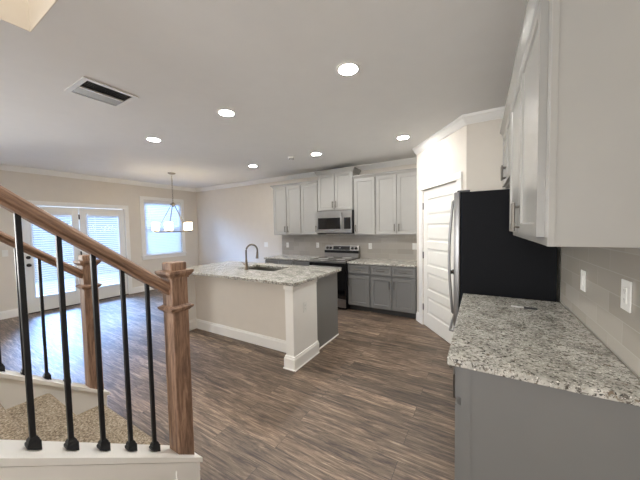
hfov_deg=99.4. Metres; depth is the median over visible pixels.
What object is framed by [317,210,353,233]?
microwave
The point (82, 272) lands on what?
stair railing
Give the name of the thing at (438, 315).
door
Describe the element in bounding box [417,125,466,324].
wall
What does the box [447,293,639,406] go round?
countertop
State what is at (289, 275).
island countertop
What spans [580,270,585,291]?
light switch
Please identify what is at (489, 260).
refrigerator
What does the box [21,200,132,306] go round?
trim
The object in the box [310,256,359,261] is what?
cooktop
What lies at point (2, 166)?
trim
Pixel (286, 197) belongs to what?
upper cabinet
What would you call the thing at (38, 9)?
trim
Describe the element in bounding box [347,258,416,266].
countertop
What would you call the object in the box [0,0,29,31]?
trim
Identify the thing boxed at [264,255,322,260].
countertop
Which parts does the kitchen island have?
post, baseboard, post, shoe molding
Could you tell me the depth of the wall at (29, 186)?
5.90 m
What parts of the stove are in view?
oven handle, oven door, trim, storage drawer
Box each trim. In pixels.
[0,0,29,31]
[0,164,195,191]
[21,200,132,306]
[28,0,57,31]
[28,294,127,313]
[139,196,186,259]
[195,157,416,191]
[412,115,465,154]
[419,171,462,323]
[463,106,504,124]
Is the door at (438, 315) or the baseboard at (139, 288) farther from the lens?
the baseboard at (139, 288)
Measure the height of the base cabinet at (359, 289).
0.862 m
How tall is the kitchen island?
0.914 m
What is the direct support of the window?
in the wall at (29, 186)
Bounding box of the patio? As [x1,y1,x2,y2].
[36,273,117,295]
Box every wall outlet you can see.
[303,301,306,312]
[620,279,631,312]
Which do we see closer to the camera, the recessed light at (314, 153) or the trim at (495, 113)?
the trim at (495, 113)
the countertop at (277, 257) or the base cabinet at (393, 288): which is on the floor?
the base cabinet at (393, 288)
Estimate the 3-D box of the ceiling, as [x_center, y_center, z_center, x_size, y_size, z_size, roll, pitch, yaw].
[-2.542,-1.423,2.321,8.120,0.300,9.030,1,3,31]
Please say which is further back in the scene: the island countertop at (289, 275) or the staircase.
the island countertop at (289, 275)
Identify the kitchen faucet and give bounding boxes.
[242,244,258,269]
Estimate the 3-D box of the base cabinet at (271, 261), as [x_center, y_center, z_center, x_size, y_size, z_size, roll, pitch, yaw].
[-0.719,0.831,6.051,0.763,0.862,0.704,1,3,31]
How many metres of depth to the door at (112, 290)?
6.22 m
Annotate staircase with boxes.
[0,370,202,479]
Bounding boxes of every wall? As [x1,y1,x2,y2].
[0,170,198,311]
[196,164,416,264]
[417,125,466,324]
[466,118,509,191]
[556,247,639,379]
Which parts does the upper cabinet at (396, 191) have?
door, crown molding, door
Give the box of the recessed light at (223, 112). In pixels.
[217,109,235,116]
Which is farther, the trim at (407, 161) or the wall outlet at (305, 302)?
the trim at (407, 161)
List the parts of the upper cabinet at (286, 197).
door, crown molding, door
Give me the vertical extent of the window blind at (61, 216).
1.625 m
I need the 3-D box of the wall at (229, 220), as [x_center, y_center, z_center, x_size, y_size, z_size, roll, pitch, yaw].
[-0.256,-0.125,6.214,7.840,2.740,0.140,1,3,31]
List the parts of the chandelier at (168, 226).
lamp shade, lamp shade, lamp shade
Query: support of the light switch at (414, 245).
attached to the backsplash at (399, 247)
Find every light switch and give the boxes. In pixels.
[2,250,7,256]
[412,243,416,249]
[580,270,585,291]
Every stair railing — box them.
[0,185,194,454]
[0,231,103,389]
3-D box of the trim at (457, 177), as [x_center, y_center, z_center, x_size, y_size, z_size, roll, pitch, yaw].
[1.602,0.256,3.708,0.023,2.145,1.080,-1,3,-5]
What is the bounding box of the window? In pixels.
[144,200,180,253]
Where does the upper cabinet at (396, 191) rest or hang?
attached to the wall at (229, 220)
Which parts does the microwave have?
door, trim, underside panel, control panel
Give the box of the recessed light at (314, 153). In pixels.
[310,152,321,155]
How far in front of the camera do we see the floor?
2.53 m
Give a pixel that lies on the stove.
(336, 256)
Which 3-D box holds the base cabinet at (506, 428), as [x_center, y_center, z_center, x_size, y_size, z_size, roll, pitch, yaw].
[1.209,0.983,1.673,0.664,0.897,1.299,1,3,31]
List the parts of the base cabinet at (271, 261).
drawer, drawer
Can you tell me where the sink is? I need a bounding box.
[248,267,280,270]
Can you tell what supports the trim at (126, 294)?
attached to the wall at (29, 186)
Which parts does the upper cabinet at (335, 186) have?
door, crown molding, door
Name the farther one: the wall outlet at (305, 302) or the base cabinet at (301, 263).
the base cabinet at (301, 263)
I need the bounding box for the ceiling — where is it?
[0,0,527,187]
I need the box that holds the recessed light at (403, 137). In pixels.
[396,135,409,139]
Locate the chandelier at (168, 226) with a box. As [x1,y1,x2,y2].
[152,172,191,232]
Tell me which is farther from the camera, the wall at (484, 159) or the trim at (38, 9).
the wall at (484, 159)
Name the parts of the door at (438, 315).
raised panel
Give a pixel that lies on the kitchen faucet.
(257, 257)
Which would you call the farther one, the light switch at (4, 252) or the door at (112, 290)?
the door at (112, 290)
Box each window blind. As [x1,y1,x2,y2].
[32,213,75,296]
[87,214,120,286]
[144,201,181,254]
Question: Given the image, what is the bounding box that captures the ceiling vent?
[64,76,138,107]
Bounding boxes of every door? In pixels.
[22,206,80,312]
[78,208,127,298]
[423,182,455,343]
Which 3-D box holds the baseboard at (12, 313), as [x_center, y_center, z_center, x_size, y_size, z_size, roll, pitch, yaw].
[-6.802,1.451,2.845,0.016,0.145,5.040,1,3,31]
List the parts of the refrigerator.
handle, handle, door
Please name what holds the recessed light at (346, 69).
in the ceiling
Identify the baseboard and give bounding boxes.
[0,308,17,319]
[133,286,152,292]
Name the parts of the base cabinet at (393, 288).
drawer, door, drawer, door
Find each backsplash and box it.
[282,234,416,259]
[560,247,639,377]
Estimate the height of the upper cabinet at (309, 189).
1.118 m
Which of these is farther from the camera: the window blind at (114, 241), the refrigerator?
the window blind at (114, 241)
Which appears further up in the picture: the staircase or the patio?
the patio
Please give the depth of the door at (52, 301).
5.27 m
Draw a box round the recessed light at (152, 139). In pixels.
[145,137,161,141]
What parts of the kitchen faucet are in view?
spout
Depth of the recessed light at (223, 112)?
2.82 m
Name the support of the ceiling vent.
in the ceiling
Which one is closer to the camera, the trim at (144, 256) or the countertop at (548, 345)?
the countertop at (548, 345)
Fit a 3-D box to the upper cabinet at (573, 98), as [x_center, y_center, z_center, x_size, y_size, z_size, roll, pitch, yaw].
[1.305,-0.535,1.522,0.368,1.060,1.313,1,3,31]
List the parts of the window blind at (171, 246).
rail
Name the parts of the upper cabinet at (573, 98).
handle, door, handle, crown molding, door, frame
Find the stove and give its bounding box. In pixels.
[309,245,359,309]
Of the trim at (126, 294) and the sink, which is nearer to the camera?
the sink
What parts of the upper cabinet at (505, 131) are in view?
handle, door, crown molding, door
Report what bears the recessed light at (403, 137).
in the ceiling
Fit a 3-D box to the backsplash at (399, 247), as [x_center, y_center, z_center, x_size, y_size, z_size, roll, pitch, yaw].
[0.479,0.122,5.707,3.226,0.477,0.008,1,3,31]
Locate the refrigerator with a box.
[448,189,556,373]
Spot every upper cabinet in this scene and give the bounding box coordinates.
[270,182,301,234]
[299,180,325,234]
[314,167,360,210]
[352,173,375,234]
[375,168,416,234]
[500,103,510,187]
[506,0,639,247]
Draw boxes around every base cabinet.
[265,259,293,264]
[294,261,308,265]
[348,264,371,311]
[370,265,416,318]
[449,365,639,479]
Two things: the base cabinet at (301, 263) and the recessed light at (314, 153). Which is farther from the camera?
the base cabinet at (301, 263)
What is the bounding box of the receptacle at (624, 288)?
[623,287,626,303]
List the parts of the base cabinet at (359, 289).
drawer, door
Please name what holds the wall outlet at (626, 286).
attached to the backsplash at (598, 308)
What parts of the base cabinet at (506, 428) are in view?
handle, drawer, door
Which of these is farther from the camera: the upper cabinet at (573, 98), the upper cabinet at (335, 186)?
the upper cabinet at (335, 186)
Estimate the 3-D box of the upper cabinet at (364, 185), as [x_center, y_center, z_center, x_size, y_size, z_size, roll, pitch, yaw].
[0.899,-0.661,5.201,0.436,1.118,0.374,1,3,31]
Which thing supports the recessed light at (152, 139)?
in the ceiling
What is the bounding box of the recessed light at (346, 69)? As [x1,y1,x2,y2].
[336,62,360,76]
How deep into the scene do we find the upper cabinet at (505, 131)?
2.47 m
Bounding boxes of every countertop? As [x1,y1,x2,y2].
[186,261,340,285]
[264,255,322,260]
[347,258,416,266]
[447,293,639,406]
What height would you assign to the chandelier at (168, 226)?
1.256 m
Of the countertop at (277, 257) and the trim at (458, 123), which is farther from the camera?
the countertop at (277, 257)
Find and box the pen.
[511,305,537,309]
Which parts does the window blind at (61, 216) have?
rail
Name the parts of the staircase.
curb trim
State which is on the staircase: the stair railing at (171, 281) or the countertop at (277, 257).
the stair railing at (171, 281)
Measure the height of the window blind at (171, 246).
1.385 m
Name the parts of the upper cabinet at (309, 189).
crown molding, door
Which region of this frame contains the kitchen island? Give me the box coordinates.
[187,272,338,371]
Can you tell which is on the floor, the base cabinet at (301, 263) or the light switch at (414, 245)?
the base cabinet at (301, 263)
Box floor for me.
[0,289,455,479]
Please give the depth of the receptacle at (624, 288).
1.13 m
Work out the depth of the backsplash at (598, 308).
1.32 m
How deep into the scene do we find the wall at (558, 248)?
2.14 m

